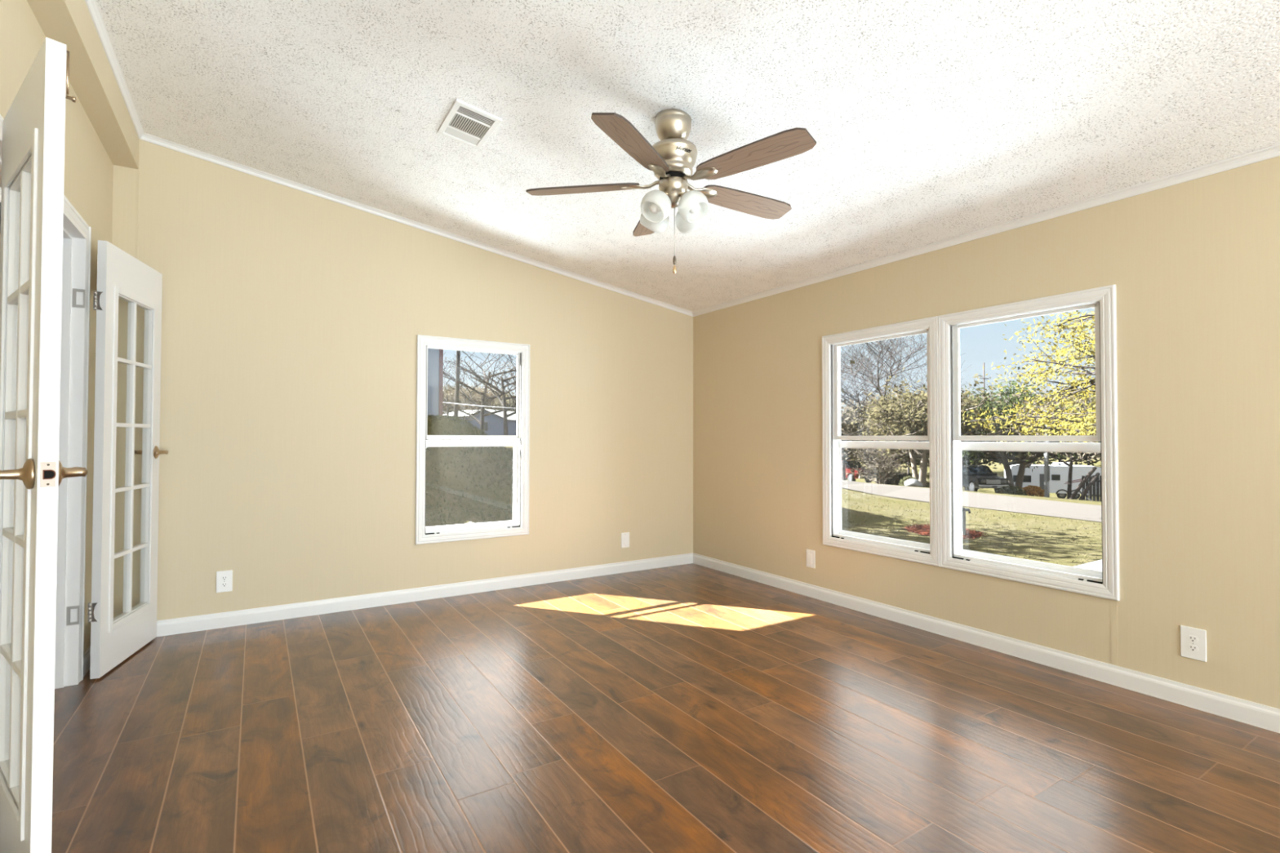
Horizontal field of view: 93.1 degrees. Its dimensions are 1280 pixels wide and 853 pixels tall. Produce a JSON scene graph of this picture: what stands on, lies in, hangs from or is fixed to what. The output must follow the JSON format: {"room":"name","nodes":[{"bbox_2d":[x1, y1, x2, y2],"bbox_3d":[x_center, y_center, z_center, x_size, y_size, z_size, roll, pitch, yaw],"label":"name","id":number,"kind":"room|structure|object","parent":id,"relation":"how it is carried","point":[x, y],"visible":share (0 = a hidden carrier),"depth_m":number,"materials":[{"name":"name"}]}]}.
{"room":"empty living room","nodes":[
{"label":"empty living room","id":0,"kind":"room"},
{"bbox_2d":[0,0,113,653],"bbox_3d":[-0.310,-0.353,-0.896,0.110,3.150,10.000,1,-1,-32],"label":"wall","id":1,"kind":"structure","parent":0,"point":[88,166],"depth_m":2.80,"materials":[{"name":"beige paint"}]},
{"bbox_2d":[0,36,88,852],"bbox_3d":[-1.615,0.128,1.587,0.632,2.052,0.166,-1,-1,37],"label":"door","id":2,"kind":"structure","parent":1,"relation":"in","point":[32,472],"depth_m":1.43,"materials":[{"name":"white paint"}]},
{"bbox_2d":[0,114,91,688],"bbox_3d":[-2.294,0.110,2.240,0.133,2.129,1.393,1,-1,-32],"label":"door frame","id":3,"kind":"structure","parent":1,"relation":"attached to","point":[67,655],"depth_m":2.78,"materials":[{"name":"white wood"}]},
{"bbox_2d":[26,0,139,168],"bbox_3d":[-0.214,-1.678,-0.814,0.110,0.298,10.000,1,-1,-32],"label":"beam","id":4,"kind":"structure","parent":1,"relation":"attached to","point":[70,23],"depth_m":2.60,"materials":[{"name":"beige paint"}]},
{"bbox_2d":[83,646,90,676],"bbox_3d":[-0.257,1.077,-0.894,0.013,0.089,9.987,1,-1,-32],"label":"baseboard","id":5,"kind":"structure","parent":1,"relation":"attached to","point":[86,659],"depth_m":2.93,"materials":[{"name":"white wood"}]},
{"bbox_2d":[87,240,168,679],"bbox_3d":[-2.636,0.153,3.128,0.166,2.052,0.632,0,-1,-19],"label":"door","id":6,"kind":"structure","parent":1,"relation":"in","point":[121,275],"depth_m":3.06,"materials":[{"name":"white paint"}]},
{"bbox_2d":[111,164,139,617],"bbox_3d":[-2.889,-0.133,3.383,0.114,2.652,0.004,1,-1,-32],"label":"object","id":7,"kind":"structure","parent":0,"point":[126,180],"depth_m":3.38,"materials":[{"name":"beige paint"}]},
{"bbox_2d":[132,139,693,620],"bbox_3d":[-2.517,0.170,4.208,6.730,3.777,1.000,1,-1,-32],"label":"wall","id":8,"kind":"structure","parent":0,"point":[292,319],"depth_m":3.99,"materials":[{"name":"beige paint"}]},
{"bbox_2d":[84,0,144,138],"bbox_3d":[-0.152,-1.721,-0.774,0.036,0.036,10.000,1,-1,-32],"label":"trim","id":9,"kind":"structure","parent":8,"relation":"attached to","point":[92,6],"depth_m":2.75,"materials":[{"name":"white"}]},
{"bbox_2d":[216,569,232,592],"bbox_3d":[-2.483,0.925,3.620,0.080,0.126,0.009,1,-1,-32],"label":"wall outlet","id":10,"kind":"object","parent":8,"relation":"attached to","point":[224,578],"visible":1,"depth_m":3.62,"materials":[{"name":"white plastic"}]},
{"bbox_2d":[221,576,227,580],"bbox_3d":[-2.481,0.906,3.618,0.033,0.025,0.003,1,-1,-32],"label":"receptacle","id":11,"kind":"object","parent":10,"relation":"attached to","point":[223,578],"depth_m":3.62,"materials":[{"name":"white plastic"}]},
{"bbox_2d":[221,582,227,586],"bbox_3d":[-2.481,0.945,3.617,0.033,0.025,0.003,1,-1,-32],"label":"receptacle","id":12,"kind":"object","parent":10,"relation":"attached to","point":[223,584],"depth_m":3.62,"materials":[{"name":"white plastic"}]},
{"bbox_2d":[139,133,693,316],"bbox_3d":[-1.169,-1.336,4.474,3.942,0.622,0.036,1,-1,-32],"label":"trim","id":13,"kind":"structure","parent":8,"relation":"attached to","point":[146,137],"depth_m":4.12,"materials":[{"name":"white"}]},
{"bbox_2d":[156,553,693,636],"bbox_3d":[-1.226,1.170,4.410,4.052,0.089,0.013,1,-1,-32],"label":"baseboard","id":14,"kind":"structure","parent":8,"relation":"attached to","point":[248,616],"depth_m":4.12,"materials":[{"name":"white wood"}]},
{"bbox_2d":[415,334,529,544],"bbox_3d":[-1.252,0.095,4.516,0.835,1.461,0.196,1,-1,-32],"label":"window","id":15,"kind":"structure","parent":8,"relation":"in","point":[519,526],"depth_m":4.48,"materials":[{"name":"white plastic"}]},
{"bbox_2d":[621,532,629,547],"bbox_3d":[-0.123,0.959,5.114,0.080,0.126,0.008,1,-1,-32],"label":"wall plate","id":16,"kind":"object","parent":8,"relation":"attached to","point":[624,536],"visible":1,"depth_m":5.11,"materials":[{"name":"white plastic"}]},
{"bbox_2d":[51,563,1279,852],"bbox_3d":[0.129,1.187,-0.112,6.600,0.100,10.900,1,-1,-32],"label":"floor","id":17,"kind":"structure","parent":0,"point":[691,708],"depth_m":2.26,"materials":[{"name":"brown wood"}]},
{"bbox_2d":[96,0,1279,311],"bbox_3d":[1.490,-1.507,0.411,4.800,0.914,10.850,1,-1,-32],"label":"ceiling","id":18,"kind":"structure","parent":0,"point":[930,122],"depth_m":2.55,"materials":[{"name":"white paint"}]},
{"bbox_2d":[437,98,502,149],"bbox_3d":[-0.828,-1.452,2.928,0.215,0.042,0.344,1,-1,-32],"label":"ceiling vent","id":19,"kind":"object","parent":18,"relation":"in","point":[465,123],"visible":1,"depth_m":2.92,"materials":[{"name":"white plastic"}]},
{"bbox_2d":[525,108,816,274],"bbox_3d":[0.186,-1.024,2.687,1.230,0.700,1.272,1,-1,-32],"label":"ceiling fan","id":20,"kind":"object","parent":18,"relation":"hanging from","point":[672,159],"visible":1,"depth_m":2.59,"materials":[{"name":"silver metal"}]},
{"bbox_2d":[693,155,1279,709],"bbox_3d":[3.240,0.451,1.279,0.131,3.132,10.100,1,-1,-32],"label":"wall","id":21,"kind":"structure","parent":0,"point":[1193,265],"depth_m":2.77,"materials":[{"name":"beige paint"}]},
{"bbox_2d":[806,549,815,568],"bbox_3d":[1.220,0.946,4.332,0.008,0.126,0.080,1,-1,-32],"label":"wall plate","id":22,"kind":"object","parent":21,"relation":"attached to","point":[811,554],"visible":1,"depth_m":4.32,"materials":[{"name":"white plastic"}]},
{"bbox_2d":[822,315,939,566],"bbox_3d":[1.586,0.091,3.932,0.196,1.458,0.857,1,-1,-32],"label":"window","id":23,"kind":"structure","parent":21,"relation":"in","point":[833,535],"depth_m":3.95,"materials":[{"name":"white plastic"}]},
{"bbox_2d":[692,143,1279,316],"bbox_3d":[3.146,-1.091,1.305,0.036,0.036,10.000,1,-1,-32],"label":"trim","id":24,"kind":"structure","parent":21,"relation":"attached to","point":[1273,151],"depth_m":3.06,"materials":[{"name":"white"}]},
{"bbox_2d":[693,553,1279,733],"bbox_3d":[3.152,1.122,1.272,0.013,0.089,10.000,1,-1,-32],"label":"baseboard","id":25,"kind":"structure","parent":21,"relation":"attached to","point":[1264,717],"depth_m":3.04,"materials":[{"name":"white wood"}]},
{"bbox_2d":[937,284,1119,600],"bbox_3d":[2.046,0.079,3.206,0.196,1.458,0.861,1,-1,-32],"label":"window","id":26,"kind":"structure","parent":21,"relation":"in","point":[1105,584],"depth_m":3.11,"materials":[{"name":"white"}]},
{"bbox_2d":[1180,625,1206,662],"bbox_3d":[2.340,0.918,2.563,0.009,0.132,0.084,1,-1,-32],"label":"wall outlet","id":27,"kind":"object","parent":21,"relation":"attached to","point":[1193,640],"visible":1,"depth_m":2.56,"materials":[{"name":"white plastic"}]},
{"bbox_2d":[1187,635,1198,642],"bbox_3d":[2.337,0.898,2.562,0.003,0.025,0.033,1,-1,-32],"label":"receptacle","id":28,"kind":"object","parent":27,"relation":"attached to","point":[1191,638],"depth_m":2.56,"materials":[{"name":"white plastic"}]},
{"bbox_2d":[1187,644,1198,652],"bbox_3d":[2.337,0.937,2.561,0.003,0.025,0.033,1,-1,-32],"label":"receptacle","id":29,"kind":"object","parent":27,"relation":"attached to","point":[1191,648],"depth_m":2.56,"materials":[{"name":"white plastic"}]},
{"label":"outside","id":30,"kind":"structure","parent":0,"visible":0},
{"bbox_2d":[425,402,1102,566],"bbox_3d":[16.399,-0.375,92.557,220.000,15.375,210.000,1,-1,-32],"label":"ground","id":31,"kind":"structure","parent":30,"point":[1062,553],"depth_m":12.42,"materials":[{"name":"green plant"}]},
{"bbox_2d":[426,348,443,415],"bbox_3d":[-14.758,-3.399,19.007,14.600,10.700,11.600,1,-1,-32],"label":"outbuilding","id":32,"kind":"structure","parent":31,"relation":"on","point":[435,356],"depth_m":17.97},
{"bbox_2d":[442,390,461,414],"bbox_3d":[-19.905,-1.944,61.928,4.723,3.782,5.396,1,-1,-32],"label":"tree","id":33,"kind":"object","parent":31,"relation":"on","point":[450,397],"visible":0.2,"depth_m":61.28,"materials":[{"name":"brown plant"}]},
{"bbox_2d":[453,350,460,421],"bbox_3d":[-10.268,-2.899,34.025,0.559,7.897,0.262,0,-1,16],"label":"pole","id":34,"kind":"object","parent":31,"relation":"on","point":[458,354],"visible":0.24,"depth_m":33.92,"materials":[{"name":"brown wood"}]},
{"bbox_2d":[444,383,471,396],"bbox_3d":[-24.288,-3.475,78.430,5.134,4.111,5.865,0,-1,21],"label":"tree","id":35,"kind":"object","parent":31,"relation":"on","point":[463,388],"visible":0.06,"depth_m":77.14,"materials":[{"name":"grey plant"}]},
{"bbox_2d":[442,378,479,422],"bbox_3d":[-12.695,-1.342,40.163,4.353,4.360,4.890,1,-1,-32],"label":"bare oak","id":36,"kind":"object","parent":31,"relation":"on","point":[447,412],"visible":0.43,"depth_m":40.35,"materials":[{"name":"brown plant"}]},
{"bbox_2d":[443,386,479,411],"bbox_3d":[-19.371,-2.372,66.253,6.746,4.283,4.772,1,-1,-38],"label":"tree","id":37,"kind":"object","parent":31,"relation":"on","point":[471,390],"visible":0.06,"depth_m":65.49,"materials":[{"name":"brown plant"}]},
{"bbox_2d":[425,413,513,526],"bbox_3d":[-3.030,0.805,13.397,7.576,2.474,10.177,1,-1,-32],"label":"grass","id":38,"kind":"structure","parent":31,"relation":"on","point":[508,452],"depth_m":12.49,"materials":[{"name":"green plant"}]},
{"bbox_2d":[447,383,501,409],"bbox_3d":[-16.493,-2.064,60.107,6.334,4.440,5.544,-1,-1,43],"label":"tree","id":39,"kind":"object","parent":31,"relation":"on","point":[479,401],"visible":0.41,"depth_m":59.54,"materials":[{"name":"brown plant"}]},
{"bbox_2d":[442,408,516,435],"bbox_3d":[-11.843,0.410,48.477,6.200,3.550,6.950,0,-1,14],"label":"house","id":40,"kind":"structure","parent":31,"relation":"on","point":[493,424],"depth_m":44.94,"materials":[{"name":"grey"}]},
{"bbox_2d":[443,351,516,431],"bbox_3d":[-9.040,-2.766,36.729,7.664,7.392,7.892,0,-1,-5],"label":"bare oak","id":41,"kind":"object","parent":31,"relation":"on","point":[484,397],"visible":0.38,"depth_m":36.45,"materials":[{"name":"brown plant"}]},
{"bbox_2d":[444,352,516,439],"bbox_3d":[-7.191,-2.302,33.849,7.420,6.565,5.800,0,-1,10],"label":"bare oak","id":42,"kind":"object","parent":31,"relation":"on","point":[473,372],"visible":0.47,"depth_m":33.26,"materials":[{"name":"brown plant"}]},
{"bbox_2d":[463,382,505,394],"bbox_3d":[-20.691,-3.559,79.945,6.334,4.440,5.544,0,-1,13],"label":"tree","id":43,"kind":"object","parent":31,"relation":"on","point":[479,383],"visible":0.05,"depth_m":79.65,"materials":[{"name":"grey plant"}]},
{"bbox_2d":[473,393,510,411],"bbox_3d":[-15.187,-1.767,63.738,4.518,3.618,5.161,-1,-1,35],"label":"tree","id":44,"kind":"object","parent":31,"relation":"on","point":[499,393],"visible":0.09,"depth_m":62.89,"materials":[{"name":"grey plant"}]},
{"bbox_2d":[485,392,516,411],"bbox_3d":[-11.939,-1.636,58.123,6.206,3.940,4.390,0,-1,30],"label":"tree","id":45,"kind":"object","parent":31,"relation":"on","point":[500,407],"visible":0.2,"depth_m":57.61,"materials":[{"name":"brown plant"}]},
{"bbox_2d":[443,413,1102,521],"bbox_3d":[-0.007,-0.160,34.808,8.500,5.405,110.000,1,-1,-32],"label":"road","id":46,"kind":"structure","parent":31,"relation":"on","point":[1011,504],"depth_m":18.25,"materials":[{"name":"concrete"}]},
{"bbox_2d":[840,360,854,393],"bbox_3d":[0.845,-1.114,12.966,6.362,6.079,7.272,-1,-1,34],"label":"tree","id":47,"kind":"object","parent":31,"relation":"on","point":[851,362],"visible":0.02,"depth_m":13.92,"materials":[{"name":"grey plant"}]},
{"bbox_2d":[840,400,875,461],"bbox_3d":[22.322,1.474,66.652,11.807,9.455,13.490,0,-1,-1],"label":"tree","id":48,"kind":"object","parent":31,"relation":"on","point":[850,459],"visible":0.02,"depth_m":64.13,"materials":[{"name":"grey plant"}]},
{"bbox_2d":[844,459,875,483],"bbox_3d":[18.538,3.959,53.869,2.320,1.895,5.660,0,-1,-17],"label":"pickup truck","id":49,"kind":"object","parent":31,"relation":"on","point":[849,466],"visible":0.46,"depth_m":52.33,"materials":[{"name":"red paint"}]},
{"bbox_2d":[841,448,907,484],"bbox_3d":[17.454,2.733,45.185,4.837,3.415,3.880,0,-1,27],"label":"bush","id":50,"kind":"object","parent":31,"relation":"on","point":[879,464],"visible":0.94,"depth_m":44.62,"materials":[{"name":"green plant"}]},
{"bbox_2d":[840,389,913,479],"bbox_3d":[18.152,0.737,51.729,10.267,8.222,11.730,1,-1,-32],"label":"tree","id":51,"kind":"object","parent":31,"relation":"on","point":[846,452],"visible":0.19,"depth_m":50.26,"materials":[{"name":"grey plant"}]},
{"bbox_2d":[841,395,929,466],"bbox_3d":[22.873,1.209,55.969,9.544,8.566,13.491,1,-1,-30],"label":"tree","id":52,"kind":"object","parent":31,"relation":"on","point":[900,458],"visible":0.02,"depth_m":54.66,"materials":[{"name":"green plant"}]},
{"bbox_2d":[844,449,928,481],"bbox_3d":[28.072,2.899,71.739,13.157,8.138,9.555,0,-1,14],"label":"tree","id":53,"kind":"object","parent":31,"relation":"on","point":[917,461],"visible":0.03,"depth_m":70.33,"materials":[{"name":"green plant"}]},
{"bbox_2d":[881,471,928,486],"bbox_3d":[21.558,4.383,49.877,4.367,1.390,1.869,0,-1,0],"label":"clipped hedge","id":54,"kind":"object","parent":31,"relation":"on","point":[895,480],"visible":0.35,"depth_m":49.61,"materials":[{"name":"green plant"}]},
{"bbox_2d":[898,475,918,485],"bbox_3d":[16.838,3.451,37.969,1.317,0.774,1.247,-1,-1,35],"label":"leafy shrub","id":55,"kind":"object","parent":31,"relation":"on","point":[901,482],"visible":0.48,"depth_m":37.84,"materials":[{"name":"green plant"}]},
{"bbox_2d":[904,478,923,487],"bbox_3d":[16.695,3.551,36.958,1.189,0.731,1.012,1,-1,-32],"label":"boulder","id":56,"kind":"object","parent":31,"relation":"on","point":[910,482],"visible":0.6,"depth_m":36.60,"materials":[{"name":"white stone"}]},
{"bbox_2d":[840,333,998,484],"bbox_3d":[18.275,-3.035,48.830,17.467,15.581,16.833,1,-1,-43],"label":"bare tree","id":57,"kind":"object","parent":31,"relation":"on","point":[891,353],"visible":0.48,"depth_m":46.43,"materials":[{"name":"grey plant"}]},
{"bbox_2d":[847,367,1017,487],"bbox_3d":[18.901,0.165,39.476,10.091,8.018,11.091,0,-1,21],"label":"tree","id":58,"kind":"object","parent":31,"relation":"on","point":[912,424],"visible":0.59,"depth_m":38.74,"materials":[{"name":"green plant"}]},
{"bbox_2d":[888,448,982,468],"bbox_3d":[34.606,2.685,70.030,9.544,8.566,13.491,1,-1,-43],"label":"tree","id":59,"kind":"object","parent":31,"relation":"on","point":[900,449],"visible":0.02,"depth_m":71.08,"materials":[{"name":"green plant"}]},
{"bbox_2d":[898,523,987,539],"bbox_3d":[6.098,2.106,12.415,1.818,0.191,1.818,1,-1,-32],"label":"mulch bed","id":60,"kind":"object","parent":31,"relation":"on","point":[924,530],"visible":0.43,"depth_m":12.16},
{"bbox_2d":[962,507,970,535],"bbox_3d":[6.341,1.882,11.821,0.129,0.595,0.180,1,-1,-32],"label":"post","id":61,"kind":"object","parent":31,"relation":"on","point":[964,509],"visible":0.4,"depth_m":11.80,"materials":[{"name":"grey metal"}]},
{"bbox_2d":[903,411,1030,490],"bbox_3d":[26.774,1.727,50.143,9.432,7.513,9.680,1,-1,-32],"label":"cedar tree","id":62,"kind":"object","parent":31,"relation":"on","point":[965,460],"visible":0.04,"depth_m":49.55,"materials":[{"name":"green plant"}]},
{"bbox_2d":[842,491,1100,564],"bbox_3d":[4.946,1.526,12.461,11.063,1.305,11.062,1,-1,-32],"label":"grass","id":63,"kind":"structure","parent":31,"relation":"on","point":[846,491],"depth_m":12.98,"materials":[{"name":"green plant"}]},
{"bbox_2d":[960,391,994,409],"bbox_3d":[48.947,-0.875,92.780,13.490,9.455,11.807,1,-1,-29],"label":"tree","id":64,"kind":"object","parent":31,"relation":"on","point":[985,392],"visible":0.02,"depth_m":90.81,"materials":[{"name":"grey plant"}]},
{"bbox_2d":[979,362,988,409],"bbox_3d":[47.765,-2.090,84.062,1.795,13.592,0.413,1,-1,-32],"label":"pole","id":65,"kind":"object","parent":31,"relation":"on","point":[983,378],"visible":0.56,"depth_m":84.09,"materials":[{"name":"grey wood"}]},
{"bbox_2d":[961,464,1008,492],"bbox_3d":[24.259,3.758,43.867,2.320,1.895,5.660,0,-1,5],"label":"pickup truck","id":66,"kind":"object","parent":31,"relation":"on","point":[974,477],"visible":0.77,"depth_m":42.40,"materials":[{"name":"black paint"}]},
{"bbox_2d":[986,480,1000,484],"bbox_3d":[24.031,3.772,41.196,0.920,0.280,0.080,0,-1,5],"label":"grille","id":67,"kind":"object","parent":66,"relation":"attached to","point":[988,482],"depth_m":41.16,"materials":[{"name":"silver metal"}]},
{"bbox_2d":[995,484,1027,495],"bbox_3d":[23.228,3.993,37.956,1.752,0.686,1.785,1,-1,-32],"label":"leafy shrub","id":68,"kind":"object","parent":31,"relation":"on","point":[1012,490],"visible":0.95,"depth_m":37.61,"materials":[{"name":"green plant"}]},
{"bbox_2d":[996,388,1053,402],"bbox_3d":[57.260,-1.470,89.376,10.267,8.222,11.730,0,-1,17],"label":"tree","id":69,"kind":"object","parent":31,"relation":"on","point":[1047,388],"visible":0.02,"depth_m":87.29,"materials":[{"name":"grey plant"}]},
{"bbox_2d":[960,364,1094,493],"bbox_3d":[26.448,0.425,42.031,9.822,8.943,11.476,1,-1,-41],"label":"cedar tree","id":70,"kind":"object","parent":31,"relation":"on","point":[1002,457],"visible":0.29,"depth_m":41.55,"materials":[{"name":"green plant"}]},
{"bbox_2d":[962,307,1097,442],"bbox_3d":[11.212,-0.859,12.936,8.652,6.399,8.566,1,-1,-45],"label":"tree","id":71,"kind":"object","parent":31,"relation":"on","point":[1082,427],"visible":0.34,"depth_m":13.63,"materials":[{"name":"yellow plant"}]},
{"bbox_2d":[1021,484,1044,497],"bbox_3d":[24.565,4.032,37.928,1.624,0.809,1.630,1,-1,-32],"label":"leafy shrub","id":72,"kind":"object","parent":31,"relation":"on","point":[1036,491],"visible":0.81,"depth_m":37.57,"materials":[{"name":"brown plant"}]},
{"bbox_2d":[991,388,1101,498],"bbox_3d":[26.031,1.075,36.692,6.220,6.992,9.482,1,-1,-32],"label":"tree","id":73,"kind":"object","parent":31,"relation":"on","point":[1071,455],"visible":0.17,"depth_m":36.89,"materials":[{"name":"yellow-green leaves"},{"name":"dark bark"}]},
{"bbox_2d":[997,382,1094,409],"bbox_3d":[54.244,-0.932,80.111,15.697,9.851,10.977,-1,-1,33],"label":"tree","id":74,"kind":"object","parent":31,"relation":"on","point":[1065,387],"visible":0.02,"depth_m":77.77,"materials":[{"name":"green plant"}]},
{"bbox_2d":[1043,410,1049,497],"bbox_3d":[24.348,1.699,36.285,0.283,5.300,0.691,-1,-1,36],"label":"post","id":75,"kind":"object","parent":31,"relation":"on","point":[1046,467],"visible":0.7,"depth_m":36.39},
{"bbox_2d":[1004,462,1101,499],"bbox_3d":[37.646,4.775,53.796,8.768,3.140,2.335,0,-1,18],"label":"travel trailer","id":76,"kind":"object","parent":31,"relation":"on","point":[1059,474],"visible":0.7,"depth_m":53.02,"materials":[{"name":"white metal"}]},
{"bbox_2d":[1007,391,1101,465],"bbox_3d":[45.687,1.051,65.573,15.515,9.851,10.976,0,-1,-21],"label":"tree","id":77,"kind":"object","parent":31,"relation":"on","point":[1067,461],"visible":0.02,"depth_m":65.42,"materials":[{"name":"green plant"}]},
{"bbox_2d":[1038,385,1095,408],"bbox_3d":[62.238,-2.077,88.405,12.967,8.138,9.068,1,-1,-42],"label":"tree","id":78,"kind":"object","parent":31,"relation":"on","point":[1091,404],"visible":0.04,"depth_m":86.59,"materials":[{"name":"green plant"}]},
{"bbox_2d":[1061,406,1101,466],"bbox_3d":[47.722,1.811,63.813,9.067,8.138,12.816,0,-1,-5],"label":"tree","id":79,"kind":"object","parent":31,"relation":"on","point":[1086,455],"visible":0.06,"depth_m":63.42,"materials":[{"name":"green plant"}]},
{"bbox_2d":[1069,466,1097,499],"bbox_3d":[25.741,3.323,35.217,2.053,1.994,0.200,0,-1,-16],"label":"leaning timber","id":80,"kind":"object","parent":31,"relation":"on","point":[1093,469],"visible":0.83,"depth_m":35.15,"materials":[{"name":"grey wood"}]},
{"bbox_2d":[1073,559,1102,571],"bbox_3d":[4.936,2.043,6.252,7.150,0.090,2.930,1,-1,-32],"label":"path","id":81,"kind":"structure","parent":31,"relation":"on","point":[1096,565],"depth_m":8.89,"materials":[{"name":"concrete"}]},
{"bbox_2d":[1078,472,1100,500],"bbox_3d":[26.485,3.570,35.715,2.808,1.640,0.200,1,-1,-35],"label":"leaning timber","id":82,"kind":"object","parent":31,"relation":"on","point":[1097,474],"visible":0.83,"depth_m":35.60,"materials":[{"name":"grey wood"}]},
{"bbox_2d":[1081,475,1101,501],"bbox_3d":[28.426,3.888,37.926,1.240,1.650,0.080,-1,-1,37],"label":"fence panel","id":83,"kind":"object","parent":31,"relation":"on","point":[1091,495],"visible":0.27,"depth_m":37.94,"materials":[{"name":"grey wood"}]},
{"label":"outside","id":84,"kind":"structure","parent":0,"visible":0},
{"bbox_2d":[445,402,516,408],"bbox_3d":[-7.120,-0.974,27.800,11.042,0.927,0.026,-1,-1,38],"label":"overhead cable","id":85,"kind":"object","parent":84,"point":[446,402],"visible":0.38,"depth_m":27.94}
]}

